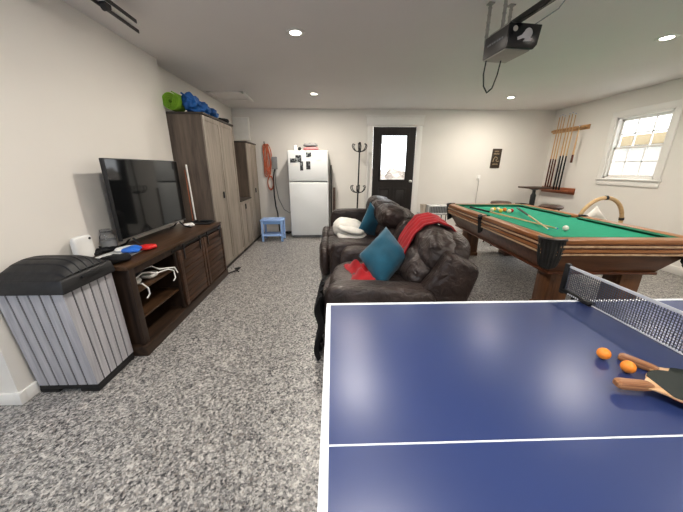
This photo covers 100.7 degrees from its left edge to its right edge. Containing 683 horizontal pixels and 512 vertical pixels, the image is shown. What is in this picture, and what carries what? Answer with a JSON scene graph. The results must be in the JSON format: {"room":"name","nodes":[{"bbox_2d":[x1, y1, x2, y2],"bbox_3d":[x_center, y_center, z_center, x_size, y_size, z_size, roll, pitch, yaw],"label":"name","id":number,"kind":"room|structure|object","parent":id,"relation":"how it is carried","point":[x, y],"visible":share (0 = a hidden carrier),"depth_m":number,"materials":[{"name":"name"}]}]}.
{"room":"garage","nodes":[
{"label":"garage","id":0,"kind":"room"},
{"bbox_2d":[0,0,233,392],"bbox_3d":[-2.485,-0.627,2.423,0.925,2.560,7.750,-1,17,-2],"label":"wall","id":1,"kind":"structure","parent":0,"point":[75,93],"depth_m":2.03,"materials":[{"name":"paint"}]},
{"bbox_2d":[0,380,40,405],"bbox_3d":[-2.416,0.552,2.806,0.824,0.081,2.264,-1,17,-2],"label":"baseboard","id":2,"kind":"structure","parent":1,"relation":"attached to","point":[18,398],"depth_m":1.75,"materials":[{"name":"white paint"}]},
{"bbox_2d":[0,231,682,511],"bbox_3d":[0.906,0.613,2.917,7.710,0.100,7.990,-1,17,-2],"label":"floor","id":3,"kind":"structure","parent":0,"point":[224,414],"depth_m":1.68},
{"bbox_2d":[0,255,134,391],"bbox_3d":[-1.772,0.426,1.858,0.437,0.885,0.407,-1,17,-2],"label":"storage bin","id":4,"kind":"object","parent":3,"relation":"on","point":[64,314],"visible":1,"depth_m":1.74,"materials":[{"name":"grey plastic"}]},
{"bbox_2d":[94,222,228,355],"bbox_3d":[-1.766,0.168,2.939,0.507,0.735,1.780,-1,17,-2],"label":"tv console","id":5,"kind":"object","parent":3,"relation":"on","point":[197,253],"visible":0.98,"depth_m":2.69,"materials":[{"name":"brown wood"}]},
{"bbox_2d":[70,235,94,256],"bbox_3d":[-1.942,-0.061,2.129,0.048,0.180,0.160,-1,17,-2],"label":"router","id":6,"kind":"object","parent":5,"relation":"on","point":[83,245],"visible":0.77,"depth_m":2.11,"materials":[{"name":"white plastic"}]},
{"bbox_2d":[94,245,120,254],"bbox_3d":[-1.940,-0.053,2.313,0.164,0.039,0.250,-1,17,-2],"label":"heap","id":7,"kind":"object","parent":5,"relation":"on","point":[100,249],"visible":0.77,"depth_m":2.29,"materials":[{"name":"fabric"}]},
{"bbox_2d":[99,228,117,251],"bbox_3d":[-1.962,-0.136,2.378,0.113,0.180,0.113,-1,17,-2],"label":"clear jar","id":8,"kind":"object","parent":5,"relation":"on","point":[107,238],"visible":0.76,"depth_m":2.34,"materials":[{"name":"glass"}]},
{"bbox_2d":[100,253,131,263],"bbox_3d":[-1.659,0.019,2.089,0.180,0.069,0.151,-1,17,-2],"label":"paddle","id":9,"kind":"object","parent":5,"relation":"on","point":[114,258],"visible":0.82,"depth_m":2.04,"materials":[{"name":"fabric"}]},
{"bbox_2d":[95,245,143,258],"bbox_3d":[-1.788,-0.048,2.306,0.240,0.055,0.300,-1,17,-2],"label":"pile","id":10,"kind":"object","parent":5,"relation":"on","point":[116,250],"visible":0.38,"depth_m":2.27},
{"bbox_2d":[121,245,141,252],"bbox_3d":[-1.683,-0.056,2.269,0.131,0.048,0.170,-7,19,-23],"label":"packet","id":11,"kind":"object","parent":5,"relation":"on","point":[133,248],"visible":0.98,"depth_m":2.23,"materials":[{"name":"plastic"}]},
{"bbox_2d":[99,158,191,245],"bbox_3d":[-1.848,-0.557,2.788,0.245,0.740,1.075,-1,17,-2],"label":"television","id":12,"kind":"object","parent":5,"relation":"on","point":[145,196],"visible":0.96,"depth_m":2.60,"materials":[{"name":"black plastic"}]},
{"bbox_2d":[140,244,156,250],"bbox_3d":[-1.657,-0.074,2.407,0.124,0.046,0.139,-1,17,-2],"label":"packet","id":13,"kind":"object","parent":5,"relation":"on","point":[144,246],"visible":0.78,"depth_m":2.38,"materials":[{"name":"plastic"}]},
{"bbox_2d":[141,270,157,278],"bbox_3d":[-1.650,0.159,2.438,0.110,0.045,0.140,-1,17,-2],"label":"game controller","id":14,"kind":"object","parent":5,"relation":"on","point":[144,275],"visible":0.88,"depth_m":2.39,"materials":[{"name":"white plastic"}]},
{"bbox_2d":[137,267,174,292],"bbox_3d":[-1.782,0.206,2.406,0.425,0.020,0.620,-1,17,-2],"label":"shelf","id":15,"kind":"object","parent":5,"relation":"attached to","point":[150,281],"depth_m":2.44,"materials":[{"name":"brown wood"}]},
{"bbox_2d":[136,265,177,297],"bbox_3d":[-1.594,0.172,2.412,0.160,0.210,0.451,-1,17,-2],"label":"cable tangle","id":16,"kind":"object","parent":5,"relation":"on","point":[166,268],"visible":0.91,"depth_m":2.38,"materials":[{"name":"white plastic"}]},
{"bbox_2d":[140,288,178,316],"bbox_3d":[-1.782,0.411,2.470,0.425,0.020,0.620,-1,17,-2],"label":"shelf","id":17,"kind":"object","parent":5,"relation":"attached to","point":[158,296],"depth_m":2.55,"materials":[{"name":"brown wood"}]},
{"bbox_2d":[184,170,192,220],"bbox_3d":[-1.906,-0.741,3.540,0.014,0.647,0.143,-9,20,-28],"label":"rod","id":18,"kind":"object","parent":5,"relation":"on","point":[184,170],"visible":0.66,"depth_m":3.54,"materials":[{"name":"plastic"}]},
{"bbox_2d":[184,222,194,226],"bbox_3d":[-1.803,-0.367,3.355,0.125,0.060,0.106,-1,17,-2],"label":"tissue","id":19,"kind":"object","parent":5,"relation":"on","point":[191,224],"visible":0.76,"depth_m":3.33,"materials":[{"name":"white paper"}]},
{"bbox_2d":[185,165,195,219],"bbox_3d":[-1.881,-0.773,3.542,0.019,0.707,0.132,-11,21,-32],"label":"rod","id":20,"kind":"object","parent":5,"relation":"on","point":[185,165],"visible":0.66,"depth_m":3.53,"materials":[{"name":"plastic"}]},
{"bbox_2d":[189,221,214,224],"bbox_3d":[-1.769,-0.420,3.563,0.280,0.018,0.160,-1,17,-2],"label":"tray","id":21,"kind":"object","parent":5,"relation":"on","point":[197,222],"visible":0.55,"depth_m":3.53,"materials":[{"name":"plastic"}]},
{"bbox_2d":[165,111,244,267],"bbox_3d":[-1.904,-0.884,4.138,0.511,2.035,1.080,-1,17,-2],"label":"tall cabinet","id":22,"kind":"object","parent":3,"relation":"on","point":[203,142],"visible":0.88,"depth_m":3.67,"materials":[{"name":"grey wood"}]},
{"bbox_2d":[162,91,184,111],"bbox_3d":[-1.975,-1.822,3.352,0.190,0.194,0.200,-1,17,-2],"label":"foam mat","id":23,"kind":"object","parent":22,"relation":"on","point":[171,101],"visible":0.94,"depth_m":3.27,"materials":[{"name":"green plastic"}]},
{"bbox_2d":[180,92,218,117],"bbox_3d":[-1.785,-1.895,3.603,0.280,0.239,0.614,-1,17,-2],"label":"crumpled bag","id":24,"kind":"object","parent":22,"relation":"on","point":[191,103],"visible":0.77,"depth_m":3.41,"materials":[{"name":"blue plastic"}]},
{"bbox_2d":[240,197,254,250],"bbox_3d":[-1.930,-0.590,5.129,0.511,0.885,0.636,-1,17,-2],"label":"base cabinet","id":25,"kind":"object","parent":3,"relation":"on","point":[245,202],"visible":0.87,"depth_m":5.10,"materials":[{"name":"grey wood"}]},
{"bbox_2d":[234,141,261,241],"bbox_3d":[-1.950,-1.248,5.603,0.511,1.860,0.655,-1,17,-2],"label":"tall cabinet","id":26,"kind":"object","parent":3,"relation":"on","point":[245,151],"visible":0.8,"depth_m":5.30,"materials":[{"name":"grey wood"}]},
{"bbox_2d":[232,117,250,140],"bbox_3d":[-2.065,-2.618,5.835,0.330,0.440,0.082,-1,17,-2],"label":"box","id":27,"kind":"object","parent":26,"relation":"on","point":[241,127],"visible":1,"depth_m":5.80,"materials":[{"name":"white cardboard"}]},
{"bbox_2d":[260,217,285,241],"bbox_3d":[-1.372,-0.538,5.713,0.450,0.440,0.330,-1,17,-2],"label":"step stool","id":28,"kind":"object","parent":3,"relation":"on","point":[265,220],"visible":1,"depth_m":5.60,"materials":[{"name":"blue plastic"}]},
{"bbox_2d":[287,150,328,236],"bbox_3d":[-0.661,-1.293,5.978,0.780,1.725,0.620,-1,17,-2],"label":"refrigerator","id":29,"kind":"object","parent":3,"relation":"on","point":[308,188],"visible":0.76,"depth_m":5.67,"materials":[{"name":"metal"}]},
{"bbox_2d":[290,158,296,162],"bbox_3d":[-0.932,-1.845,5.471,0.120,0.075,0.004,-1,17,-2],"label":"photo","id":30,"kind":"object","parent":29,"relation":"attached to","point":[292,160],"visible":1,"depth_m":5.47},
{"bbox_2d":[295,155,300,161],"bbox_3d":[-0.832,-1.880,5.463,0.110,0.130,0.004,-1,17,-2],"label":"photo","id":31,"kind":"object","parent":29,"relation":"attached to","point":[298,157],"visible":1,"depth_m":5.46},
{"bbox_2d":[300,161,302,170],"bbox_3d":[-0.777,-1.751,5.505,0.060,0.170,0.004,-1,17,-2],"label":"photo","id":32,"kind":"object","parent":29,"relation":"attached to","point":[301,162],"visible":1,"depth_m":5.50},
{"bbox_2d":[306,161,309,168],"bbox_3d":[-0.647,-1.762,5.506,0.080,0.150,0.004,-1,17,-2],"label":"photo","id":33,"kind":"object","parent":29,"relation":"attached to","point":[307,162],"visible":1,"depth_m":5.50},
{"bbox_2d":[303,147,318,149],"bbox_3d":[-0.607,-2.123,5.605,0.307,0.083,0.173,-1,17,-2],"label":"snack packet","id":34,"kind":"object","parent":29,"relation":"on","point":[306,148],"visible":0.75,"depth_m":5.54,"materials":[{"name":"plastic"}]},
{"bbox_2d":[303,143,317,146],"bbox_3d":[-0.612,-2.191,5.587,0.285,0.086,0.214,-1,17,-2],"label":"crumpled bag","id":35,"kind":"object","parent":34,"relation":"on","point":[305,144],"visible":0.99,"depth_m":5.51,"materials":[{"name":"plastic"}]},
{"bbox_2d":[330,165,331,212],"bbox_3d":[-0.222,-1.227,6.212,0.030,1.460,0.200,-1,17,-2],"label":"leaning board","id":36,"kind":"object","parent":3,"relation":"on","point":[330,165],"visible":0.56,"depth_m":6.00,"materials":[{"name":"black paint"}]},
{"bbox_2d":[333,187,334,210],"bbox_3d":[-0.156,-0.927,5.987,0.055,1.020,0.030,-1,17,-2],"label":"plank","id":37,"kind":"object","parent":3,"relation":"on","point":[333,187],"visible":0.44,"depth_m":5.89,"materials":[{"name":"brown wood"}]},
{"bbox_2d":[350,142,366,207],"bbox_3d":[0.329,-1.403,6.016,0.390,1.910,0.385,7,19,22],"label":"coat rack","id":38,"kind":"object","parent":3,"relation":"on","point":[359,143],"visible":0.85,"depth_m":5.88,"materials":[{"name":"black metal"}]},
{"bbox_2d":[319,195,414,274],"bbox_3d":[0.305,-0.334,4.039,1.218,0.946,1.860,-1,17,-2],"label":"loveseat","id":39,"kind":"object","parent":3,"relation":"on","point":[389,214],"visible":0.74,"depth_m":3.41,"materials":[{"name":"brown leather"}]},
{"bbox_2d":[328,226,367,236],"bbox_3d":[0.148,-0.319,4.422,0.787,0.259,0.716,-1,17,-2],"label":"seat cushion","id":40,"kind":"object","parent":39,"relation":"on","point":[330,229],"depth_m":4.16,"materials":[{"name":"white fabric"}]},
{"bbox_2d":[333,217,365,237],"bbox_3d":[0.111,-0.391,4.017,0.472,0.300,0.655,-1,17,-2],"label":"blanket","id":41,"kind":"object","parent":39,"relation":"on","point":[343,227],"visible":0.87,"depth_m":3.82,"materials":[{"name":"white fabric"}]},
{"bbox_2d":[328,235,376,257],"bbox_3d":[0.174,-0.107,3.729,0.790,0.254,0.710,-1,17,-2],"label":"seat cushion","id":42,"kind":"object","parent":39,"relation":"on","point":[331,239],"depth_m":3.71,"materials":[{"name":"brown leather"}]},
{"bbox_2d":[359,202,377,235],"bbox_3d":[0.421,-0.471,3.912,0.447,0.560,0.158,-8,19,-25],"label":"throw pillow","id":43,"kind":"object","parent":39,"relation":"on","point":[369,224],"visible":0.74,"depth_m":3.82,"materials":[{"name":"teal fabric"}]},
{"bbox_2d":[366,195,387,209],"bbox_3d":[0.602,-0.784,4.462,0.432,0.336,0.540,-1,17,-2],"label":"cushion","id":44,"kind":"object","parent":39,"relation":"on","point":[372,198],"depth_m":4.34,"materials":[{"name":"brown leather"}]},
{"bbox_2d":[375,224,380,235],"bbox_3d":[0.604,-0.411,4.034,0.286,0.358,0.522,-1,17,-2],"label":"cushion","id":45,"kind":"object","parent":39,"relation":"on","point":[378,227],"depth_m":3.85,"materials":[{"name":"brown leather"}]},
{"bbox_2d":[372,199,399,218],"bbox_3d":[0.618,-0.621,3.962,0.420,0.345,0.541,-1,17,-2],"label":"cushion","id":46,"kind":"object","parent":39,"relation":"on","point":[377,202],"depth_m":3.80,"materials":[{"name":"brown leather"}]},
{"bbox_2d":[379,226,394,234],"bbox_3d":[0.615,-0.255,3.518,0.292,0.357,0.530,-1,17,-2],"label":"cushion","id":47,"kind":"object","parent":39,"relation":"on","point":[391,228],"depth_m":3.28,"materials":[{"name":"teal fabric"}]},
{"bbox_2d":[376,203,411,228],"bbox_3d":[0.638,-0.472,3.465,0.430,0.338,0.540,-1,17,-2],"label":"cushion","id":48,"kind":"object","parent":39,"relation":"on","point":[389,215],"depth_m":3.25,"materials":[{"name":"brown leather"}]},
{"bbox_2d":[323,224,478,324],"bbox_3d":[0.431,0.149,2.579,1.227,0.922,1.207,2,17,6],"label":"recliner","id":49,"kind":"object","parent":3,"relation":"on","point":[436,266],"visible":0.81,"depth_m":2.09,"materials":[{"name":"brown leather"}]},
{"bbox_2d":[314,279,324,360],"bbox_3d":[-0.165,0.488,2.240,0.090,0.500,0.412,1,17,3],"label":"drape","id":50,"kind":"object","parent":49,"relation":"hanging from","point":[319,304],"visible":0.91,"depth_m":2.10,"materials":[{"name":"fabric"}]},
{"bbox_2d":[344,259,375,279],"bbox_3d":[0.168,0.103,2.510,0.280,0.109,0.460,-1,17,-2],"label":"cloth","id":51,"kind":"object","parent":49,"relation":"on","point":[361,272],"visible":0.73,"depth_m":2.46,"materials":[{"name":"red fabric"}]},
{"bbox_2d":[329,261,405,283],"bbox_3d":[0.302,0.246,2.616,0.813,0.268,0.676,2,17,6],"label":"seat cushion","id":52,"kind":"object","parent":49,"relation":"on","point":[339,273],"depth_m":2.48,"materials":[{"name":"brown leather"}]},
{"bbox_2d":[358,227,404,280],"bbox_3d":[0.373,0.000,2.494,0.317,0.415,0.479,16,23,42],"label":"throw pillow","id":53,"kind":"object","parent":49,"relation":"on","point":[383,257],"visible":0.94,"depth_m":2.41,"materials":[{"name":"teal fabric"}]},
{"bbox_2d":[397,243,430,282],"bbox_3d":[0.659,0.053,2.517,0.320,0.342,0.712,2,17,6],"label":"cushion","id":54,"kind":"object","parent":49,"relation":"on","point":[416,265],"depth_m":2.23,"materials":[{"name":"brown leather"}]},
{"bbox_2d":[398,212,455,253],"bbox_3d":[0.805,-0.165,2.660,0.552,0.429,0.550,2,17,6],"label":"throw","id":55,"kind":"object","parent":49,"relation":"on","point":[418,221],"visible":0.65,"depth_m":2.59,"materials":[{"name":"red fabric"}]},
{"bbox_2d":[411,224,455,269],"bbox_3d":[0.790,-0.098,2.459,0.362,0.379,0.780,2,17,6],"label":"cushion","id":56,"kind":"object","parent":49,"relation":"on","point":[429,244],"depth_m":2.18,"materials":[{"name":"brown leather"}]},
{"bbox_2d":[482,201,511,245],"bbox_3d":[2.959,-0.626,5.369,0.350,0.816,0.350,-1,17,-2],"label":"bar stool","id":57,"kind":"object","parent":3,"relation":"on","point":[491,202],"visible":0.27,"depth_m":5.17,"materials":[{"name":"brown wood"}]},
{"bbox_2d":[317,298,682,511],"bbox_3d":[1.229,0.812,0.823,2.564,0.761,1.525,-1,17,-2],"label":"table","id":58,"kind":"object","parent":3,"relation":"on","point":[461,406],"visible":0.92,"depth_m":0.77,"materials":[{"name":"blue paint"}]},
{"bbox_2d":[596,348,611,359],"bbox_3d":[0.917,0.341,0.989,0.040,0.040,0.040,-1,17,-2],"label":"ball","id":59,"kind":"object","parent":58,"relation":"on","point":[603,353],"visible":1,"depth_m":0.98,"materials":[{"name":"orange plastic"}]},
{"bbox_2d":[559,263,682,354],"bbox_3d":[1.228,0.417,0.702,0.042,0.248,1.762,-1,17,-2],"label":"net","id":60,"kind":"object","parent":58,"relation":"attached to","point":[563,288],"visible":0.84,"depth_m":1.21,"materials":[{"name":"black fabric"}]},
{"bbox_2d":[620,360,636,372],"bbox_3d":[0.935,0.361,0.922,0.040,0.040,0.040,-1,17,-2],"label":"ball","id":61,"kind":"object","parent":58,"relation":"on","point":[627,366],"visible":1,"depth_m":0.91,"materials":[{"name":"orange plastic"}]},
{"bbox_2d":[612,370,682,402],"bbox_3d":[0.945,0.384,0.828,0.260,0.023,0.150,2,17,7],"label":"paddle","id":62,"kind":"object","parent":58,"relation":"on","point":[670,384],"visible":1,"depth_m":0.83,"materials":[{"name":"brown wood"}]},
{"bbox_2d":[618,353,682,374],"bbox_3d":[1.048,0.381,0.893,0.150,0.023,0.260,-12,21,-33],"label":"paddle","id":63,"kind":"object","parent":58,"relation":"on","point":[639,363],"visible":0.62,"depth_m":0.94,"materials":[{"name":"brown wood"}]},
{"bbox_2d":[518,186,552,205],"bbox_3d":[4.008,-0.942,6.017,0.480,1.030,0.480,-1,17,-2],"label":"pub table","id":64,"kind":"object","parent":3,"relation":"on","point":[533,188],"visible":0.42,"depth_m":5.88,"materials":[{"name":"brown wood"}]},
{"bbox_2d":[538,204,563,210],"bbox_3d":[3.477,-0.453,4.810,0.350,0.816,0.350,-1,17,-2],"label":"bar stool","id":65,"kind":"object","parent":3,"relation":"on","point":[549,206],"visible":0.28,"depth_m":4.58,"materials":[{"name":"brown wood"}]},
{"bbox_2d":[447,203,682,300],"bbox_3d":[2.465,-0.137,3.771,1.395,0.825,2.657,0,17,1],"label":"pool table","id":66,"kind":"object","parent":3,"relation":"on","point":[622,253],"visible":0.9,"depth_m":2.77,"materials":[{"name":"green fabric"}]},
{"bbox_2d":[456,204,519,206],"bbox_3d":[2.482,-0.848,4.775,1.130,0.037,0.050,0,17,1],"label":"cushion","id":67,"kind":"object","parent":66,"relation":"on","point":[464,205],"depth_m":4.77,"materials":[{"name":"green fabric"}]},
{"bbox_2d":[469,206,557,228],"bbox_3d":[2.113,-0.516,3.634,0.029,0.029,1.450,-4,19,-12],"label":"pool cue","id":68,"kind":"object","parent":66,"relation":"on","point":[470,206],"visible":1,"depth_m":3.62,"materials":[{"name":"brown wood"}]},
{"bbox_2d":[516,207,548,229],"bbox_3d":[2.334,-0.489,3.503,0.029,0.029,1.468,6,19,19],"label":"pool cue","id":69,"kind":"object","parent":66,"relation":"on","point":[518,208],"visible":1,"depth_m":3.45,"materials":[{"name":"brown wood"}]},
{"bbox_2d":[562,225,568,230],"bbox_3d":[2.304,-0.287,2.908,0.057,0.057,0.057,-1,17,-2],"label":"ball","id":70,"kind":"object","parent":66,"relation":"on","point":[565,228],"visible":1,"depth_m":2.89,"materials":[{"name":"white plastic"}]},
{"bbox_2d":[579,196,623,222],"bbox_3d":[3.731,-0.430,4.369,0.712,1.032,0.551,-1,17,-2],"label":"chair","id":71,"kind":"object","parent":3,"relation":"on","point":[617,202],"visible":0.34,"depth_m":4.01,"materials":[{"name":"wood"}]},
{"bbox_2d":[587,206,606,219],"bbox_3d":[3.861,-0.547,4.323,0.440,0.440,0.119,-1,17,-2],"label":"cushion","id":72,"kind":"object","parent":71,"relation":"on","point":[595,213],"visible":0.3,"depth_m":4.28,"materials":[{"name":"white fabric"}]},
{"bbox_3d":[1.853,-0.632,5.887,0.540,0.515,0.280,-1,17,-2],"label":"metal stand","id":73,"kind":"object","parent":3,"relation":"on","visible":0},
{"bbox_2d":[420,204,426,212],"bbox_3d":[1.663,-0.967,5.777,0.128,0.190,0.128,-1,17,-2],"label":"tub","id":74,"kind":"object","parent":73,"relation":"on","point":[422,206],"visible":0.85,"depth_m":5.73,"materials":[{"name":"beige plastic"}]},
{"bbox_2d":[425,204,446,213],"bbox_3d":[1.953,-0.957,5.789,0.420,0.165,0.220,-1,17,-2],"label":"crate","id":75,"kind":"object","parent":73,"relation":"on","point":[431,208],"visible":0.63,"depth_m":5.71,"materials":[{"name":"white plastic"}]},
{"bbox_2d":[62,0,682,109],"bbox_3d":[0.906,-1.928,2.128,7.710,0.100,7.990,-1,17,-2],"label":"ceiling","id":76,"kind":"structure","parent":0,"point":[355,54],"depth_m":2.87,"materials":[{"name":"paint"}]},
{"bbox_2d":[91,0,138,32],"bbox_3d":[-1.567,-1.299,0.489,0.070,0.130,3.800,-1,17,-2],"label":"door track","id":77,"kind":"object","parent":76,"relation":"hanging from","point":[109,6],"visible":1,"depth_m":2.04,"materials":[{"name":"black metal"}]},
{"bbox_2d":[206,91,247,99],"bbox_3d":[-1.853,-2.669,4.717,0.580,0.020,0.540,-1,17,-2],"label":"attic hatch","id":78,"kind":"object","parent":76,"relation":"in","point":[220,95],"depth_m":4.70,"materials":[{"name":"paint"}]},
{"bbox_2d":[242,93,253,101],"bbox_3d":[-1.560,-2.650,4.732,0.045,0.025,0.540,-1,17,-2],"label":"trim","id":79,"kind":"structure","parent":76,"relation":"attached to","point":[244,94],"depth_m":4.68,"materials":[{"name":"white paint"}]},
{"bbox_2d":[286,28,304,36],"bbox_3d":[-0.412,-1.997,2.530,0.170,0.007,0.170,-1,17,-2],"label":"recessed light","id":80,"kind":"object","parent":76,"relation":"in","point":[294,32],"visible":1,"depth_m":2.52,"materials":[{"name":"white paint"}]},
{"bbox_2d":[483,0,564,93],"bbox_3d":[1.574,-1.074,0.549,0.466,0.595,3.540,-3,17,-8],"label":"garage door opener","id":81,"kind":"object","parent":76,"relation":"hanging from","point":[515,38],"visible":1,"depth_m":1.97,"materials":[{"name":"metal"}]},
{"bbox_2d":[654,33,680,41],"bbox_3d":[3.026,-2.028,2.631,0.170,0.007,0.170,-1,17,-2],"label":"recessed light","id":82,"kind":"object","parent":76,"relation":"in","point":[675,35],"visible":1,"depth_m":2.62,"materials":[{"name":"white plastic"}]},
{"bbox_2d":[231,108,555,226],"bbox_3d":[0.846,-1.824,6.280,7.590,2.560,0.120,-1,17,-2],"label":"wall","id":83,"kind":"structure","parent":0,"point":[457,146],"depth_m":6.11,"materials":[{"name":"paint"}]},
{"bbox_2d":[262,143,273,189],"bbox_3d":[-1.573,-1.917,6.068,0.192,0.998,0.084,-1,17,-2],"label":"extension cord","id":84,"kind":"object","parent":83,"relation":"hanging from","point":[265,149],"visible":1,"depth_m":6.04,"materials":[{"name":"orange rubber"}]},
{"bbox_2d":[271,157,289,230],"bbox_3d":[-1.300,-1.333,6.234,0.400,1.611,0.086,3,18,10],"label":"utility box","id":85,"kind":"object","parent":83,"relation":"attached to","point":[273,159],"visible":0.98,"depth_m":6.13,"materials":[{"name":"grey metal"}]},
{"bbox_2d":[264,226,462,231],"bbox_3d":[1.138,-0.637,6.586,6.770,0.110,0.018,-1,17,-2],"label":"baseboard","id":86,"kind":"structure","parent":83,"relation":"attached to","point":[269,229],"depth_m":6.51,"materials":[{"name":"white paint"}]},
{"bbox_2d":[371,127,415,209],"bbox_3d":[1.128,-1.736,6.223,0.900,2.025,0.124,-1,17,-2],"label":"door","id":87,"kind":"structure","parent":83,"relation":"in","point":[399,191],"depth_m":6.18,"materials":[{"name":"black paint"}]},
{"bbox_2d":[382,136,406,142],"bbox_3d":[1.123,-2.474,6.020,0.536,0.147,0.010,-1,17,-2],"label":"raised blind","id":88,"kind":"object","parent":87,"relation":"attached to","point":[383,140],"depth_m":6.02,"materials":[{"name":"white fabric"}]},
{"bbox_2d":[366,115,425,214],"bbox_3d":[1.127,-1.756,6.245,1.240,2.450,0.085,-1,17,-2],"label":"trim","id":89,"kind":"structure","parent":83,"relation":"attached to","point":[406,120],"depth_m":6.00,"materials":[{"name":"white paint"}]},
{"bbox_2d":[475,175,480,203],"bbox_3d":[3.052,-1.214,6.457,0.080,1.210,0.040,-1,17,-2],"label":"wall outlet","id":90,"kind":"object","parent":83,"relation":"attached to","point":[478,176],"visible":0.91,"depth_m":6.31,"materials":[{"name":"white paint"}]},
{"bbox_2d":[490,149,501,167],"bbox_3d":[3.379,-2.131,6.190,0.215,0.400,0.025,-1,17,-2],"label":"wall sign","id":91,"kind":"object","parent":83,"relation":"attached to","point":[496,154],"visible":1,"depth_m":6.19,"materials":[{"name":"brown metal"}]},
{"bbox_2d":[537,78,682,267],"bbox_3d":[4.699,-0.692,2.633,0.120,2.560,7.750,-1,17,-2],"label":"wall","id":92,"kind":"structure","parent":0,"point":[660,208],"depth_m":4.81,"materials":[{"name":"paint"}]},
{"bbox_2d":[539,124,590,194],"bbox_3d":[4.466,-1.935,5.775,0.140,1.270,0.900,-1,17,-2],"label":"cue rack","id":93,"kind":"object","parent":92,"relation":"attached to","point":[571,191],"visible":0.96,"depth_m":5.65,"materials":[{"name":"brown wood"}]},
{"bbox_2d":[544,116,560,186],"bbox_3d":[4.439,-2.162,5.966,0.032,1.441,0.032,0,17,-2],"label":"pool cue","id":94,"kind":"object","parent":93,"relation":"on","point":[560,116],"visible":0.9,"depth_m":5.98,"materials":[{"name":"brown wood"}]},
{"bbox_2d":[546,115,562,186],"bbox_3d":[4.441,-2.146,5.897,0.032,1.451,0.032,0,17,-2],"label":"pool cue","id":95,"kind":"object","parent":93,"relation":"on","point":[562,115],"visible":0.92,"depth_m":5.91,"materials":[{"name":"brown wood"}]},
{"bbox_2d":[539,186,574,194],"bbox_3d":[4.466,-1.385,5.946,0.140,0.120,0.900,-1,17,-2],"label":"shelf","id":96,"kind":"object","parent":93,"relation":"attached to","point":[571,191],"depth_m":5.76,"materials":[{"name":"brown wood"}]},
{"bbox_2d":[549,116,565,186],"bbox_3d":[4.443,-2.111,5.835,0.032,1.421,0.032,0,17,-2],"label":"pool cue","id":97,"kind":"object","parent":93,"relation":"on","point":[565,116],"visible":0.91,"depth_m":5.86,"materials":[{"name":"brown wood"}]},
{"bbox_2d":[553,114,569,188],"bbox_3d":[4.447,-2.088,5.727,0.032,1.441,0.032,0,17,-2],"label":"pool cue","id":98,"kind":"object","parent":93,"relation":"on","point":[569,114],"visible":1,"depth_m":5.75,"materials":[{"name":"brown wood"}]},
{"bbox_2d":[555,112,573,189],"bbox_3d":[4.449,-2.072,5.659,0.032,1.451,0.032,0,17,-2],"label":"pool cue","id":99,"kind":"object","parent":93,"relation":"on","point":[573,112],"visible":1,"depth_m":5.68,"materials":[{"name":"brown wood"}]},
{"bbox_2d":[558,113,576,189],"bbox_3d":[4.451,-2.034,5.587,0.032,1.421,0.032,0,17,-2],"label":"pool cue","id":100,"kind":"object","parent":93,"relation":"on","point":[576,113],"visible":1,"depth_m":5.61,"materials":[{"name":"brown wood"}]},
{"bbox_2d":[570,125,579,162],"bbox_3d":[4.439,-2.118,5.372,0.040,0.660,0.040,0,17,-2],"label":"stick","id":101,"kind":"object","parent":93,"relation":"hanging from","point":[573,152],"visible":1,"depth_m":5.38,"materials":[{"name":"brown wood"}]},
{"bbox_2d":[594,99,682,187],"bbox_3d":[4.553,-1.690,4.414,0.050,1.160,1.050,-1,17,-2],"label":"trim","id":102,"kind":"structure","parent":92,"relation":"attached to","point":[677,104],"depth_m":4.21,"materials":[{"name":"white paint"}]},
{"bbox_2d":[603,108,674,179],"bbox_3d":[4.628,-1.700,4.413,0.100,0.960,0.830,-1,17,-2],"label":"window","id":103,"kind":"structure","parent":92,"relation":"in","point":[621,122],"depth_m":4.50,"materials":[{"name":"white paint"}]},
{"bbox_2d":[660,265,682,276],"bbox_3d":[4.630,0.479,2.994,0.018,0.110,7.750,-1,17,-2],"label":"baseboard","id":104,"kind":"structure","parent":92,"relation":"attached to","point":[672,269],"depth_m":3.90,"materials":[{"name":"white paint"}]},
{"label":"outside","id":105,"kind":"structure","parent":0,"visible":0},
{"bbox_3d":[4.753,-0.888,8.257,38.000,0.200,44.000,-1,17,-2],"label":"ground","id":106,"kind":"structure","parent":105,"visible":0},
{"bbox_2d":[371,170,385,194],"bbox_3d":[1.048,-1.844,9.168,1.082,1.907,0.898,-1,17,-2],"label":"shrub","id":107,"kind":"object","parent":106,"relation":"on","point":[382,176],"visible":0.03,"depth_m":8.77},
{"bbox_2d":[385,169,404,178],"bbox_3d":[1.747,-1.894,9.353,1.080,1.903,0.944,-1,17,-2],"label":"shrub","id":108,"kind":"object","parent":106,"relation":"on","point":[391,173],"visible":0.12,"depth_m":8.93,"materials":[{"name":"white plant"}]},
{"bbox_2d":[611,132,666,174],"bbox_3d":[11.189,-2.877,9.940,3.400,2.600,10.400,-1,17,-2],"label":"house","id":109,"kind":"structure","parent":106,"relation":"on","point":[652,154],"depth_m":9.19,"materials":[{"name":"beige"}]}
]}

